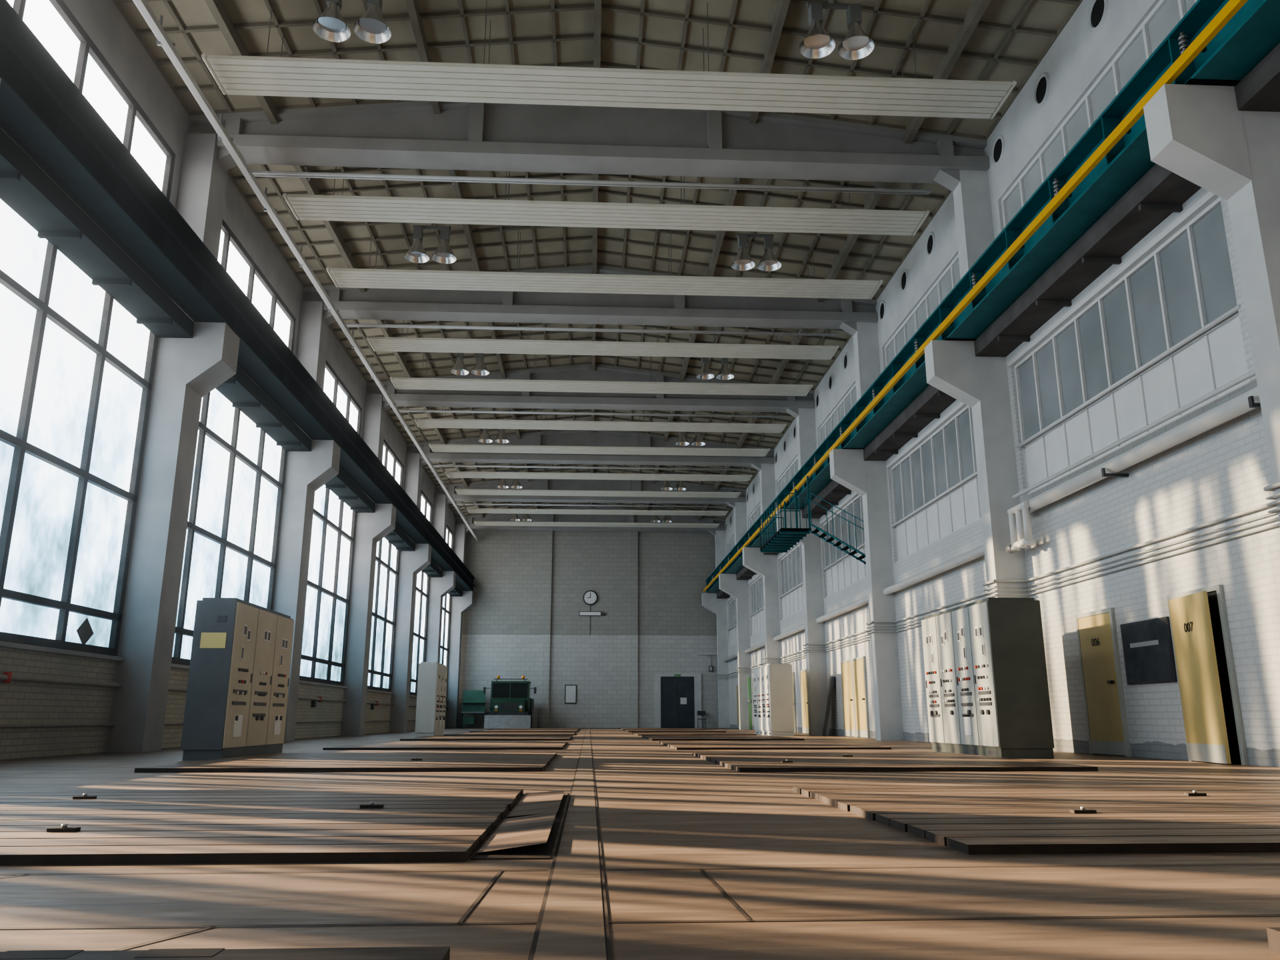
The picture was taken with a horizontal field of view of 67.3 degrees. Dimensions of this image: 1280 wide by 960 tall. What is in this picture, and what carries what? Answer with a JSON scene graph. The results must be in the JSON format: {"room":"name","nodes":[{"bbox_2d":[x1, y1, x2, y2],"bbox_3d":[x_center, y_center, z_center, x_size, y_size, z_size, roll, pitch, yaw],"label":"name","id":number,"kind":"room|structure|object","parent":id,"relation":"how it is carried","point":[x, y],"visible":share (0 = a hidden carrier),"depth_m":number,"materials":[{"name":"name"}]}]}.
{"room":"factory hall","nodes":[
{"label":"factory hall","id":0,"kind":"room"},
{"bbox_2d":[0,0,455,759],"bbox_3d":[-8.667,-0.822,20.323,0.500,12.400,67.100,1,-14,-3],"label":"wall","id":1,"kind":"structure","parent":0,"point":[21,702],"depth_m":15.71,"materials":[{"name":"paint"}]},
{"bbox_2d":[0,672,448,727],"bbox_3d":[-8.452,4.502,19.119,0.140,0.695,66.300,1,-14,-3],"label":"pipe","id":2,"kind":"object","parent":1,"relation":"attached to","point":[7,677],"visible":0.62,"depth_m":14.13,"materials":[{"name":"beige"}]},
{"bbox_2d":[0,0,453,699],"bbox_3d":[-8.761,0.365,23.789,0.096,8.840,57.680,1,-14,-3],"label":"window","id":3,"kind":"structure","parent":1,"relation":"in","point":[85,631],"depth_m":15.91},
{"bbox_2d":[0,128,462,596],"bbox_3d":[-8.242,-1.597,20.537,0.590,0.368,67.100,1,-14,-3],"label":"crane beam underside","id":4,"kind":"object","parent":1,"relation":"attached to","point":[25,188],"visible":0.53,"depth_m":14.40,"materials":[{"name":"metal"}]},
{"bbox_2d":[458,530,718,727],"bbox_3d":[-2.760,7.353,53.355,15.800,12.400,0.540,1,-14,-3],"label":"wall","id":5,"kind":"structure","parent":0,"point":[523,619],"depth_m":53.10,"materials":[{"name":"brick"}]},
{"bbox_2d":[564,684,576,703],"bbox_3d":[-3.751,11.594,52.095,0.640,1.000,0.044,1,-14,-3],"label":"notice board","id":6,"kind":"object","parent":5,"relation":"attached to","point":[570,690],"visible":1,"depth_m":52.07,"materials":[{"name":"white paper"}]},
{"bbox_2d":[582,590,597,605],"bbox_3d":[-2.750,6.531,53.366,0.840,0.840,0.111,1,-14,-3],"label":"wall clock","id":7,"kind":"object","parent":5,"relation":"attached to","point":[590,597],"visible":1,"depth_m":53.32,"materials":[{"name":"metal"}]},
{"bbox_2d":[578,606,605,619],"bbox_3d":[-2.641,7.734,53.084,1.460,1.570,0.094,1,-14,-3],"label":"light","id":8,"kind":"object","parent":5,"relation":"attached to","point":[590,613],"visible":1,"depth_m":53.12,"materials":[{"name":"white plastic"}]},
{"bbox_2d":[654,673,701,727],"bbox_3d":[2.069,11.986,52.263,2.550,2.880,0.129,1,-14,-3],"label":"end door","id":9,"kind":"structure","parent":5,"relation":"in","point":[683,691],"depth_m":52.27,"materials":[{"name":"black metal"}]},
{"bbox_2d":[696,652,717,654],"bbox_3d":[3.941,9.574,52.965,1.600,0.100,0.119,1,-14,-3],"label":"trim","id":10,"kind":"structure","parent":5,"relation":"attached to","point":[697,653],"depth_m":52.90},
{"bbox_2d":[708,664,712,671],"bbox_3d":[3.891,10.059,52.844,0.200,0.900,0.114,1,-14,-3],"label":"box","id":11,"kind":"object","parent":5,"relation":"attached to","point":[710,667],"visible":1,"depth_m":52.74,"materials":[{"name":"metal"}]},
{"bbox_2d":[112,0,1082,520],"bbox_3d":[-1.027,-6.248,22.071,15.800,1.227,67.900,1,-14,-3],"label":"ceiling","id":12,"kind":"structure","parent":0,"point":[973,40],"depth_m":20.07,"materials":[{"name":"white metal"}]},
{"bbox_2d":[312,0,350,41],"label":"pendant lamp","id":13,"kind":"object","parent":12,"relation":"hanging from","point":[331,26],"depth_m":14.37,"materials":[{"name":"silver metal"}]},
{"bbox_2d":[353,0,391,43],"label":"pendant lamp","id":14,"kind":"object","parent":12,"relation":"hanging from","point":[372,27],"depth_m":14.40,"materials":[{"name":"silver metal"}]},
{"bbox_2d":[404,223,456,263],"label":"pendant lamp","id":15,"kind":"object","parent":12,"relation":"hanging from","point":[417,253],"depth_m":21.46,"materials":[{"name":"silver metal"}]},
{"bbox_2d":[450,352,489,375],"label":"pendant lamp","id":16,"kind":"object","parent":12,"relation":"hanging from","point":[459,368],"depth_m":28.51,"materials":[{"name":"silver metal"}]},
{"bbox_2d":[478,428,509,443],"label":"pendant lamp","id":17,"kind":"object","parent":12,"relation":"hanging from","point":[501,438],"depth_m":35.55,"materials":[{"name":"silver metal"}]},
{"bbox_2d":[187,100,989,535],"bbox_3d":[-1.590,-2.915,32.511,15.000,2.120,44.400,1,-14,-3],"label":"roof beam","id":18,"kind":"structure","parent":12,"relation":"attached to","point":[409,135],"depth_m":18.58,"materials":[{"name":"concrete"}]},
{"bbox_2d":[132,0,478,541],"bbox_3d":[-7.782,-3.019,28.804,0.260,0.600,51.200,1,-14,-3],"label":"pipe","id":19,"kind":"object","parent":18,"relation":"attached to","point":[163,40],"visible":1,"depth_m":18.28,"materials":[{"name":"grey metal"}]},
{"bbox_2d":[251,166,931,508],"bbox_3d":[-1.425,-3.150,29.272,13.200,0.140,36.770,1,-14,-3],"label":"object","id":20,"kind":"structure","parent":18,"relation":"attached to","point":[453,179],"depth_m":18.99,"materials":[{"name":"grey metal"}]},
{"bbox_2d":[200,0,1016,527],"bbox_3d":[-1.237,-3.083,32.004,12.930,1.482,40.620,1,-14,-3],"label":"panel","id":21,"kind":"object","parent":12,"relation":"hanging from","point":[234,75],"visible":0.91,"depth_m":19.76,"materials":[{"name":"grey metal"}]},
{"bbox_2d":[674,431,705,445],"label":"pendant lamp","id":22,"kind":"object","parent":12,"relation":"hanging from","point":[682,441],"depth_m":35.92,"materials":[{"name":"silver metal"}]},
{"bbox_2d":[730,231,781,271],"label":"pendant lamp","id":23,"kind":"object","parent":12,"relation":"hanging from","point":[743,261],"depth_m":21.83,"materials":[{"name":"silver metal"}]},
{"bbox_2d":[799,0,874,59],"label":"pendant lamp","id":24,"kind":"object","parent":12,"relation":"hanging from","point":[817,43],"depth_m":14.76,"materials":[{"name":"silver metal"}]},
{"bbox_2d":[0,728,1279,959],"bbox_3d":[-1.027,5.434,19.180,15.800,0.306,67.900,1,-14,-3],"label":"floor","id":25,"kind":"structure","parent":0,"point":[653,850],"depth_m":3.14,"materials":[{"name":"wood"}]},
{"bbox_2d":[0,946,449,959],"bbox_3d":[-1.115,0.901,1.541,1.450,0.031,1.135,1,-14,-3],"label":"floor plate","id":26,"kind":"object","parent":25,"relation":"on","point":[407,953],"visible":1,"depth_m":2.06,"materials":[{"name":"brown wood"}]},
{"bbox_2d":[0,77,473,752],"bbox_3d":[-7.992,-0.086,20.176,1.150,10.900,66.410,1,-14,-3],"label":"column","id":27,"kind":"structure","parent":25,"relation":"on","point":[187,370],"depth_m":17.49,"materials":[{"name":"concrete"}]},
{"bbox_2d":[0,0,475,593],"bbox_3d":[-7.659,-2.195,20.845,0.650,0.914,66.750,1,-14,-3],"label":"girder","id":28,"kind":"object","parent":27,"relation":"on","point":[42,109],"visible":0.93,"depth_m":14.36,"materials":[{"name":"teal metal"}]},
{"bbox_2d":[180,597,293,760],"bbox_3d":[-5.592,2.839,13.594,0.560,2.060,2.506,1,-14,-3],"label":"tall cabinet","id":29,"kind":"object","parent":25,"relation":"on","point":[236,703],"visible":1,"depth_m":12.62,"materials":[{"name":"metal"}]},
{"bbox_2d":[0,788,523,865],"bbox_3d":[-2.736,1.782,5.110,4.013,0.036,3.345,1,-14,-3],"label":"floor plate","id":30,"kind":"object","parent":25,"relation":"on","point":[203,826],"visible":0.97,"depth_m":4.46,"materials":[{"name":"brown wood"}]},
{"bbox_2d":[134,752,556,772],"bbox_3d":[-3.090,3.428,11.776,4.014,0.042,4.595,1,-14,-3],"label":"floor plate","id":31,"kind":"object","parent":25,"relation":"on","point":[500,761],"visible":1,"depth_m":10.54,"materials":[{"name":"brown wood"}]},
{"bbox_2d":[414,662,447,737],"bbox_3d":[-5.928,6.285,27.477,0.560,2.040,1.900,1,-14,-3],"label":"tall cabinet","id":32,"kind":"object","parent":25,"relation":"on","point":[430,721],"visible":0.99,"depth_m":26.65,"materials":[{"name":"metal"}]},
{"bbox_2d":[322,741,567,749],"bbox_3d":[-3.445,5.087,18.464,4.013,0.036,4.595,1,-14,-3],"label":"floor plate","id":33,"kind":"object","parent":25,"relation":"on","point":[379,745],"visible":0.99,"depth_m":17.38,"materials":[{"name":"brown wood"}]},
{"bbox_2d":[460,690,485,728],"bbox_3d":[-8.796,12.090,50.748,1.300,1.950,0.700,1,-14,-3],"label":"workbench","id":34,"kind":"object","parent":25,"relation":"on","point":[473,701],"visible":0.86,"depth_m":50.98,"materials":[{"name":"metal"}]},
{"bbox_2d":[400,735,572,740],"bbox_3d":[-3.795,6.715,25.057,4.013,0.042,4.595,1,-14,-3],"label":"floor plate","id":35,"kind":"object","parent":25,"relation":"on","point":[439,737],"visible":0.92,"depth_m":23.38,"materials":[{"name":"brown wood"}]},
{"bbox_2d":[444,732,575,735],"bbox_3d":[-4.145,8.349,31.649,4.013,0.036,4.595,1,-14,-3],"label":"floor plate","id":36,"kind":"object","parent":25,"relation":"on","point":[514,733],"visible":0.94,"depth_m":30.75,"materials":[{"name":"brown wood"}]},
{"bbox_2d":[483,675,536,728],"bbox_3d":[-6.556,11.367,49.179,2.628,2.600,4.720,1,-14,-3],"label":"truck","id":37,"kind":"object","parent":25,"relation":"on","point":[511,705],"visible":0.98,"depth_m":47.34,"materials":[{"name":"green paint"}]},
{"bbox_2d":[476,790,564,852],"bbox_3d":[-0.578,1.792,5.199,0.270,0.035,3.000,1,-14,-3],"label":"cover plate","id":38,"kind":"object","parent":25,"relation":"on","point":[533,829],"visible":1,"depth_m":4.59,"materials":[{"name":"brown wood"}]},
{"bbox_2d":[469,730,577,732],"bbox_3d":[-4.495,9.978,38.241,4.014,0.042,4.595,1,-14,-3],"label":"floor plate","id":39,"kind":"object","parent":25,"relation":"on","point":[477,731],"visible":0.92,"depth_m":36.64,"materials":[{"name":"brown wood"}]},
{"bbox_2d":[488,728,579,729],"bbox_3d":[-4.844,11.612,44.833,4.012,0.036,4.595,1,-14,-3],"label":"floor plate","id":40,"kind":"object","parent":25,"relation":"on","point":[531,729],"visible":0.93,"depth_m":43.89,"materials":[{"name":"brown wood"}]},
{"bbox_2d":[619,728,704,729],"bbox_3d":[0.938,11.636,44.928,3.674,0.036,4.595,1,-14,-3],"label":"floor plate","id":41,"kind":"object","parent":25,"relation":"on","point":[621,729],"visible":0.94,"depth_m":43.89,"materials":[{"name":"brown wood"}]},
{"bbox_2d":[46,754,1279,954],"bbox_3d":[0.024,2.200,6.974,7.120,0.120,10.675,1,-14,-3],"label":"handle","id":42,"kind":"object","parent":25,"relation":"on","point":[1273,933],"visible":1,"depth_m":4.23,"materials":[{"name":"grey metal"}]},
{"bbox_2d":[624,730,725,732],"bbox_3d":[1.288,10.001,38.336,3.673,0.042,4.595,1,-14,-3],"label":"floor plate","id":43,"kind":"object","parent":25,"relation":"on","point":[627,731],"visible":0.89,"depth_m":36.64,"materials":[{"name":"brown wood"}]},
{"bbox_2d":[631,732,756,735],"bbox_3d":[1.638,8.373,31.743,3.673,0.036,4.595,1,-14,-3],"label":"floor plate","id":44,"kind":"object","parent":25,"relation":"on","point":[637,733],"visible":0.94,"depth_m":30.75,"materials":[{"name":"brown wood"}]},
{"bbox_2d":[697,710,706,727],"bbox_3d":[3.317,12.846,51.617,0.440,0.900,0.440,1,-14,-3],"label":"chair","id":45,"kind":"object","parent":25,"relation":"on","point":[699,713],"visible":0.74,"depth_m":51.85,"materials":[{"name":"metal"}]},
{"bbox_2d":[642,735,804,740],"bbox_3d":[1.987,6.739,25.152,3.672,0.042,4.595,1,-14,-3],"label":"floor plate","id":46,"kind":"object","parent":25,"relation":"on","point":[650,737],"visible":0.98,"depth_m":23.38,"materials":[{"name":"brown wood"}]},
{"bbox_2d":[747,676,751,729],"bbox_3d":[5.010,10.181,43.856,0.160,2.345,0.461,1,-14,-3],"label":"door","id":47,"kind":"structure","parent":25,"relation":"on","point":[749,701],"depth_m":43.77,"materials":[{"name":"green"}]},
{"bbox_2d":[752,663,794,735],"bbox_3d":[4.182,6.975,30.474,0.730,2.140,3.000,1,-14,-3],"label":"tall cabinet","id":48,"kind":"object","parent":25,"relation":"on","point":[773,683],"visible":1,"depth_m":29.17,"materials":[{"name":"metal"}]},
{"bbox_2d":[658,741,891,749],"bbox_3d":[2.338,5.110,18.559,3.674,0.036,4.595,1,-14,-3],"label":"floor plate","id":49,"kind":"object","parent":25,"relation":"on","point":[678,745],"visible":1,"depth_m":17.38,"materials":[{"name":"brown wood"}]},
{"bbox_2d":[822,676,835,735],"bbox_3d":[5.729,6.913,29.410,0.423,1.750,0.650,1,-14,-3],"label":"leaning boards","id":50,"kind":"object","parent":25,"relation":"on","point":[831,681],"visible":1,"depth_m":29.26,"materials":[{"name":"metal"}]},
{"bbox_2d":[692,752,1097,771],"bbox_3d":[2.693,3.452,11.871,3.673,0.042,4.595,1,-14,-3],"label":"floor plate","id":51,"kind":"object","parent":25,"relation":"on","point":[770,761],"visible":0.99,"depth_m":10.54,"materials":[{"name":"brown wood"}]},
{"bbox_2d":[921,597,1054,758],"bbox_3d":[5.064,2.981,14.334,0.780,2.140,2.700,1,-14,-3],"label":"tall cabinet","id":52,"kind":"object","parent":25,"relation":"on","point":[987,681],"visible":1,"depth_m":13.25,"materials":[{"name":"metal"}]},
{"bbox_2d":[701,0,1279,740],"bbox_3d":[5.814,0.085,20.867,1.400,10.900,66.110,1,-14,-3],"label":"column","id":53,"kind":"structure","parent":25,"relation":"on","point":[1199,134],"depth_m":17.37,"materials":[{"name":"white concrete"}]},
{"bbox_2d":[703,0,1279,593],"bbox_3d":[5.566,-1.992,21.497,0.745,0.834,66.750,1,-14,-3],"label":"girder","id":54,"kind":"object","parent":53,"relation":"on","point":[1219,43],"visible":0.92,"depth_m":13.51,"materials":[{"name":"teal metal"}]},
{"bbox_2d":[759,476,865,564],"bbox_3d":[4.653,1.406,27.406,1.646,2.922,6.049,4,-14,-16],"label":"access platform","id":55,"kind":"object","parent":54,"relation":"hanging from","point":[785,538],"visible":0.91,"depth_m":27.19,"materials":[{"name":"teal metal"}]},
{"bbox_2d":[716,482,1279,679],"bbox_3d":[6.137,2.784,20.258,0.594,0.269,66.182,1,-14,-3],"label":"conduit","id":56,"kind":"object","parent":53,"relation":"attached to","point":[1270,488],"visible":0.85,"depth_m":13.92,"materials":[{"name":"grey metal"}]},
{"bbox_2d":[792,784,1279,854],"bbox_3d":[3.028,1.889,5.545,3.672,0.036,3.445,1,-14,-3],"label":"floor plate","id":57,"kind":"object","parent":25,"relation":"on","point":[970,820],"visible":1,"depth_m":4.87,"materials":[{"name":"brown wood"}]},
{"bbox_2d":[725,0,1279,767],"bbox_3d":[6.679,-0.591,21.255,0.450,12.400,67.440,1,-14,-3],"label":"wall","id":58,"kind":"structure","parent":0,"point":[1224,470],"depth_m":14.55,"materials":[{"name":"white paint"}]},
{"bbox_2d":[736,684,739,728],"bbox_3d":[4.926,11.292,47.961,0.089,2.160,1.220,1,-14,-3],"label":"door","id":59,"kind":"structure","parent":58,"relation":"in","point":[737,696],"depth_m":48.31,"materials":[{"name":"metal"}]},
{"bbox_2d":[792,672,796,732],"bbox_3d":[5.584,8.221,35.552,0.089,2.160,1.220,1,-14,-3],"label":"door","id":60,"kind":"structure","parent":58,"relation":"in","point":[793,673],"depth_m":34.98,"materials":[{"name":"metal"}]},
{"bbox_2d":[800,668,809,733],"bbox_3d":[5.708,7.646,33.225,0.089,2.160,1.220,1,-14,-3],"label":"door","id":61,"kind":"structure","parent":58,"relation":"in","point":[803,673],"depth_m":33.33,"materials":[{"name":"wood"}]},
{"bbox_2d":[840,658,855,737],"bbox_3d":[5.998,6.290,27.748,0.089,2.160,1.220,1,-14,-3],"label":"door","id":62,"kind":"structure","parent":58,"relation":"in","point":[846,665],"depth_m":27.74,"materials":[{"name":"wood"}]},
{"bbox_2d":[852,656,869,737],"bbox_3d":[6.063,5.990,26.536,0.089,2.160,1.220,1,-14,-3],"label":"door","id":63,"kind":"structure","parent":58,"relation":"in","point":[859,664],"depth_m":26.45,"materials":[{"name":"wood"}]},
{"bbox_2d":[723,368,1260,661],"bbox_3d":[6.261,1.758,20.579,0.395,0.996,66.300,1,-14,-3],"label":"pipe","id":64,"kind":"object","parent":58,"relation":"attached to","point":[1019,518],"visible":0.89,"depth_m":13.71,"materials":[{"name":"metal"}]},
{"bbox_2d":[716,42,1279,598],"bbox_3d":[6.189,-1.419,21.259,0.590,0.368,67.100,1,-14,-3],"label":"crane beam underside","id":65,"kind":"object","parent":58,"relation":"attached to","point":[1160,193],"visible":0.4,"depth_m":14.18,"materials":[{"name":"metal"}]},
{"bbox_2d":[1074,607,1131,756],"bbox_3d":[6.725,2.952,14.052,0.089,2.060,1.050,1,-14,-3],"label":"door","id":66,"kind":"structure","parent":58,"relation":"in","point":[1101,668],"depth_m":13.98,"materials":[{"name":"metal"}]},
{"bbox_2d":[1091,638,1099,646],"bbox_3d":[6.718,2.393,14.191,0.002,0.112,0.230,1,-14,-3],"label":"door number","id":67,"kind":"object","parent":66,"relation":"attached to","point":[1098,638],"depth_m":14.20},
{"bbox_2d":[1120,616,1177,684],"bbox_3d":[6.815,2.308,12.927,0.036,0.830,1.130,1,-14,-3],"label":"sign","id":68,"kind":"object","parent":58,"relation":"attached to","point":[1148,649],"visible":1,"depth_m":12.86,"materials":[{"name":"metal"}]},
{"bbox_2d":[1166,584,1249,765],"bbox_3d":[6.791,2.367,11.689,0.208,2.060,1.060,1,-14,-3],"label":"door","id":69,"kind":"structure","parent":58,"relation":"in","point":[1210,702],"depth_m":11.48,"materials":[{"name":"metal"}]},
{"bbox_2d":[1184,622,1192,631],"bbox_3d":[6.748,1.810,11.835,0.007,0.112,0.234,-1,-14,4],"label":"door number","id":70,"kind":"object","parent":69,"relation":"attached to","point":[1191,623],"depth_m":11.86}
]}

